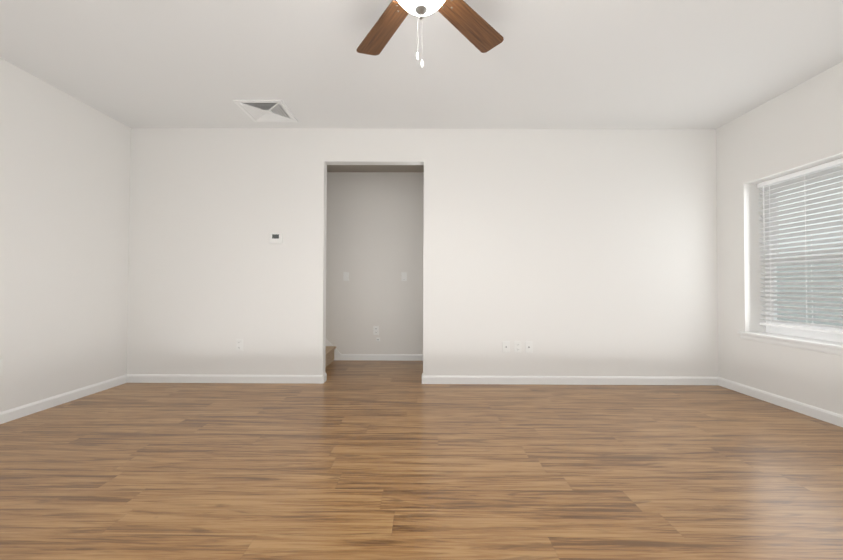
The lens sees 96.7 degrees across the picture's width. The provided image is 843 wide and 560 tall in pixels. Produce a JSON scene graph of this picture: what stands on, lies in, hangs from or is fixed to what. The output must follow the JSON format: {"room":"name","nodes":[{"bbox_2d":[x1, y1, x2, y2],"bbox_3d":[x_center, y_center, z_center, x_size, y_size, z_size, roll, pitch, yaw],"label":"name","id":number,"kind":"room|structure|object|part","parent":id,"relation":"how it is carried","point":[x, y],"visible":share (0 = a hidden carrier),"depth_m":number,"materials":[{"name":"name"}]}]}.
{"room":"empty living room","nodes":[
{"label":"empty living room","id":0,"kind":"room"},
{"bbox_2d":[0,58,130,411],"bbox_3d":[-3.221,-0.307,1.588,0.120,2.740,4.893,0,-1,0],"label":"wall","id":1,"kind":"structure","parent":0,"point":[65,158],"depth_m":3.26,"materials":[{"name":"white paint"}]},
{"bbox_2d":[0,374,126,423],"bbox_3d":[-3.158,1.020,1.566,0.014,0.086,4.893,0,-1,0],"label":"baseboard","id":2,"kind":"structure","parent":1,"relation":"attached to","point":[27,409],"depth_m":3.25,"materials":[{"name":"white"}]},
{"bbox_2d":[326,172,423,353],"bbox_3d":[0.102,-0.183,5.316,6.733,2.640,0.120,0,-1,0],"label":"wall","id":3,"kind":"structure","parent":0,"point":[374,236],"depth_m":5.26,"materials":[{"name":"white paint"}]},
{"bbox_2d":[326,339,340,359],"bbox_3d":[-2.077,0.335,5.249,1.914,1.586,0.016,0,-1,0],"label":"trim","id":4,"kind":"structure","parent":3,"relation":"attached to","point":[337,354],"depth_m":5.22,"materials":[{"name":"white wood"}]},
{"bbox_2d":[343,272,348,280],"bbox_3d":[-1.059,-0.038,5.253,0.076,0.122,0.011,0,-1,0],"label":"light switch","id":5,"kind":"object","parent":3,"relation":"attached to","point":[345,276],"visible":1,"depth_m":5.25,"materials":[{"name":"white plastic"}]},
{"bbox_2d":[373,326,378,334],"bbox_3d":[-0.636,0.717,5.239,0.076,0.122,0.009,0,-1,0],"label":"outlet","id":6,"kind":"object","parent":3,"relation":"attached to","point":[375,330],"visible":1,"depth_m":5.24,"materials":[{"name":"white plastic"}]},
{"bbox_2d":[341,354,422,360],"bbox_3d":[1.100,1.096,5.223,4.486,0.086,0.014,0,-1,0],"label":"baseboard","id":7,"kind":"structure","parent":3,"relation":"attached to","point":[403,357],"depth_m":5.22,"materials":[{"name":"white"}]},
{"bbox_2d":[401,272,406,280],"bbox_3d":[-0.244,-0.035,5.249,0.076,0.122,0.011,0,-1,0],"label":"light switch","id":8,"kind":"object","parent":3,"relation":"attached to","point":[403,276],"visible":1,"depth_m":5.25,"materials":[{"name":"white plastic"}]},
{"bbox_2d":[327,165,423,171],"bbox_3d":[0.104,-1.622,4.782,6.733,0.220,1.237,0,-1,0],"label":"ceiling","id":9,"kind":"structure","parent":0,"point":[375,168],"depth_m":5.11,"materials":[{"name":"beige paint"}]},
{"bbox_2d":[0,360,842,559],"bbox_3d":[0.083,1.144,2.168,6.733,0.120,6.370,0,-1,0],"label":"floor","id":10,"kind":"structure","parent":0,"point":[369,460],"depth_m":2.08,"materials":[{"name":"brown wood"}]},
{"bbox_2d":[325,346,335,367],"bbox_3d":[-2.113,0.437,4.710,1.848,1.365,1.083,0,-1,0],"label":"stairs","id":11,"kind":"structure","parent":10,"relation":"on","point":[329,354],"depth_m":5.01,"materials":[{"name":"carpet"}]},
{"bbox_2d":[0,0,842,128],"bbox_3d":[0.090,-1.726,1.598,6.733,0.120,5.133,0,-1,0],"label":"ceiling","id":12,"kind":"structure","parent":0,"point":[630,64],"depth_m":2.82,"materials":[{"name":"white paint"}]},
{"bbox_2d":[233,100,297,121],"bbox_3d":[-1.501,-1.630,3.647,0.444,0.013,0.444,0,-1,0],"label":"ceiling vent","id":13,"kind":"object","parent":12,"relation":"in","point":[266,110],"visible":1,"depth_m":3.62,"materials":[{"name":"white metal"}]},
{"bbox_2d":[356,0,503,67],"bbox_3d":[-0.015,-1.397,1.811,1.360,0.532,1.332,0,-1,0],"label":"ceiling fan","id":14,"kind":"object","parent":12,"relation":"hanging from","point":[474,28],"visible":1,"depth_m":2.15,"materials":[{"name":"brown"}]},
{"label":"blade","id":15,"kind":"part","parent":14,"relation":"part of","materials":[{"name":"brown wood"}]},
{"bbox_3d":[-0.001,-1.408,1.847,0.296,0.172,0.296,0,-1,0],"label":"lamp shade","id":16,"kind":"part","parent":14,"relation":"part of","materials":[{"name":"white glass"}]},
{"bbox_3d":[0.292,-1.476,2.183,0.160,0.006,0.510,-12,-9,40],"label":"blade","id":17,"kind":"part","parent":14,"relation":"part of","materials":[{"name":"brown wood"}]},
{"bbox_2d":[127,128,717,376],"bbox_3d":[0.096,-0.254,4.080,6.733,2.740,0.120,0,-1,0],"label":"wall","id":18,"kind":"structure","parent":0,"point":[579,252],"depth_m":4.02,"materials":[{"name":"white paint"}]},
{"bbox_2d":[127,374,321,383],"bbox_3d":[-2.106,1.065,4.000,2.097,0.086,0.014,0,-1,0],"label":"baseboard","id":19,"kind":"structure","parent":18,"relation":"attached to","point":[163,378],"depth_m":3.99,"materials":[{"name":"white"}]},
{"bbox_2d":[236,339,242,350],"bbox_3d":[-1.948,0.703,4.008,0.076,0.122,0.009,0,-1,0],"label":"electrical outlet","id":20,"kind":"object","parent":18,"relation":"attached to","point":[239,344],"visible":1,"depth_m":4.01,"materials":[{"name":"white plastic"}]},
{"bbox_2d":[269,233,282,243],"bbox_3d":[-1.561,-0.439,4.019,0.136,0.112,0.023,0,-1,0],"label":"thermostat","id":21,"kind":"object","parent":18,"relation":"attached to","point":[275,238],"visible":1,"depth_m":4.01,"materials":[{"name":"white plastic"}]},
{"bbox_2d":[322,372,326,383],"bbox_3d":[-1.051,1.069,4.056,0.014,0.086,0.134,0,-1,0],"label":"baseboard","id":22,"kind":"structure","parent":18,"relation":"attached to","point":[324,377],"depth_m":4.03,"materials":[{"name":"white"}]},
{"bbox_2d":[502,341,509,352],"bbox_3d":[0.902,0.722,3.995,0.076,0.122,0.009,0,-1,0],"label":"outlet","id":23,"kind":"object","parent":18,"relation":"attached to","point":[505,346],"visible":1,"depth_m":3.99,"materials":[{"name":"white plastic"}]},
{"bbox_2d":[514,341,520,352],"bbox_3d":[1.025,0.723,3.995,0.076,0.122,0.009,0,-1,0],"label":"electrical outlet","id":24,"kind":"object","parent":18,"relation":"attached to","point":[517,346],"visible":1,"depth_m":3.99,"materials":[{"name":"white plastic"}]},
{"bbox_2d":[525,341,531,352],"bbox_3d":[1.145,0.723,3.994,0.076,0.122,0.009,0,-1,0],"label":"outlet","id":25,"kind":"object","parent":18,"relation":"attached to","point":[528,346],"visible":1,"depth_m":3.99,"materials":[{"name":"white plastic"}]},
{"bbox_2d":[423,376,717,384],"bbox_3d":[1.587,1.076,3.984,3.142,0.086,0.014,0,-1,0],"label":"baseboard","id":26,"kind":"structure","parent":18,"relation":"attached to","point":[591,380],"depth_m":3.98,"materials":[{"name":"white"}]},
{"bbox_2d":[716,61,842,414],"bbox_3d":[3.302,-0.286,1.560,0.300,2.740,4.893,0,-1,0],"label":"wall","id":27,"kind":"structure","parent":0,"point":[799,127],"depth_m":3.50,"materials":[{"name":"white paint"}]},
{"bbox_2d":[718,377,842,426],"bbox_3d":[3.140,1.040,1.538,0.014,0.086,4.893,0,-1,0],"label":"baseboard","id":28,"kind":"structure","parent":27,"relation":"attached to","point":[815,412],"depth_m":3.23,"materials":[{"name":"white"}]},
{"bbox_2d":[737,331,842,349],"bbox_3d":[3.241,0.518,3.194,0.239,0.022,1.032,0,-1,0],"label":"window sill","id":29,"kind":"structure","parent":27,"relation":"attached to","point":[818,342],"depth_m":3.17,"materials":[{"name":"white wood"}]},
{"bbox_2d":[740,334,842,355],"bbox_3d":[3.149,0.554,3.194,0.014,0.050,1.002,0,-1,0],"label":"apron","id":30,"kind":"object","parent":27,"relation":"attached to","point":[799,345],"visible":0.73,"depth_m":3.15,"materials":[{"name":"white wood"}]},
{"bbox_2d":[758,165,842,341],"bbox_3d":[3.361,-0.215,3.206,0.146,1.455,0.922,0,-1,0],"label":"window blinds","id":31,"kind":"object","parent":27,"relation":"in","point":[769,219],"depth_m":3.26,"materials":[{"name":"white plastic"}]},
{"bbox_2d":[757,158,842,187],"bbox_3d":[3.315,-0.922,3.218,0.058,0.038,0.906,0,-1,0],"label":"blind headrail","id":32,"kind":"object","parent":31,"relation":"attached to","point":[825,166],"visible":0.9,"depth_m":3.23,"materials":[{"name":"white plastic"}]},
{"bbox_2d":[763,187,764,249],"bbox_3d":[3.283,-0.584,3.592,0.008,0.610,0.008,0,-1,0],"label":"blind wand","id":33,"kind":"object","parent":32,"relation":"hanging from","point":[763,219],"visible":0.97,"depth_m":3.59,"materials":[{"name":"white plastic"}]},
{"bbox_2d":[769,184,770,293],"bbox_3d":[3.291,-0.239,3.536,0.002,1.322,0.002,0,-1,0],"label":"blind cord","id":34,"kind":"object","parent":32,"relation":"hanging from","point":[769,184],"depth_m":3.53,"materials":[{"name":"white fabric"}]},
{"bbox_2d":[804,174,806,316],"bbox_3d":[3.290,-0.244,3.207,0.002,1.322,0.002,0,-1,0],"label":"blind cord","id":35,"kind":"object","parent":32,"relation":"hanging from","point":[804,174],"depth_m":3.21,"materials":[{"name":"white fabric"}]},
{"bbox_3d":[3.312,0.426,3.196,0.052,0.022,0.898,0,-1,0],"label":"window blind bottom rail","id":36,"kind":"part","parent":31,"relation":"part of","materials":[{"name":"white plastic"}]},
{"bbox_3d":[3.378,0.119,3.200,0.030,0.654,0.830,0,-1,0],"label":"window sash","id":37,"kind":"part","parent":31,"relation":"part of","materials":[{"name":"white plastic"}]},
{"bbox_3d":[3.411,-0.531,3.211,0.028,0.732,0.830,0,-1,0],"label":"window sash","id":38,"kind":"part","parent":31,"relation":"part of","materials":[{"name":"white plastic"}]},
{"bbox_3d":[3.395,-0.230,3.206,0.034,1.271,0.770,0,-1,0],"label":"glass","id":39,"kind":"part","parent":31,"relation":"part of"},
{"bbox_2d":[777,260,842,325],"bbox_3d":[3.429,0.116,3.200,0.001,0.642,0.832,0,-1,0],"label":"screen","id":40,"kind":"object","parent":31,"relation":"attached to","point":[810,296],"depth_m":3.29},
{"label":"outside","id":41,"kind":"structure","parent":0,"visible":0},
{"bbox_2d":[777,175,842,325],"bbox_3d":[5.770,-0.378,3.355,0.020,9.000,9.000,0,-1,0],"label":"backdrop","id":42,"kind":"structure","parent":41,"point":[826,312],"depth_m":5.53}
]}

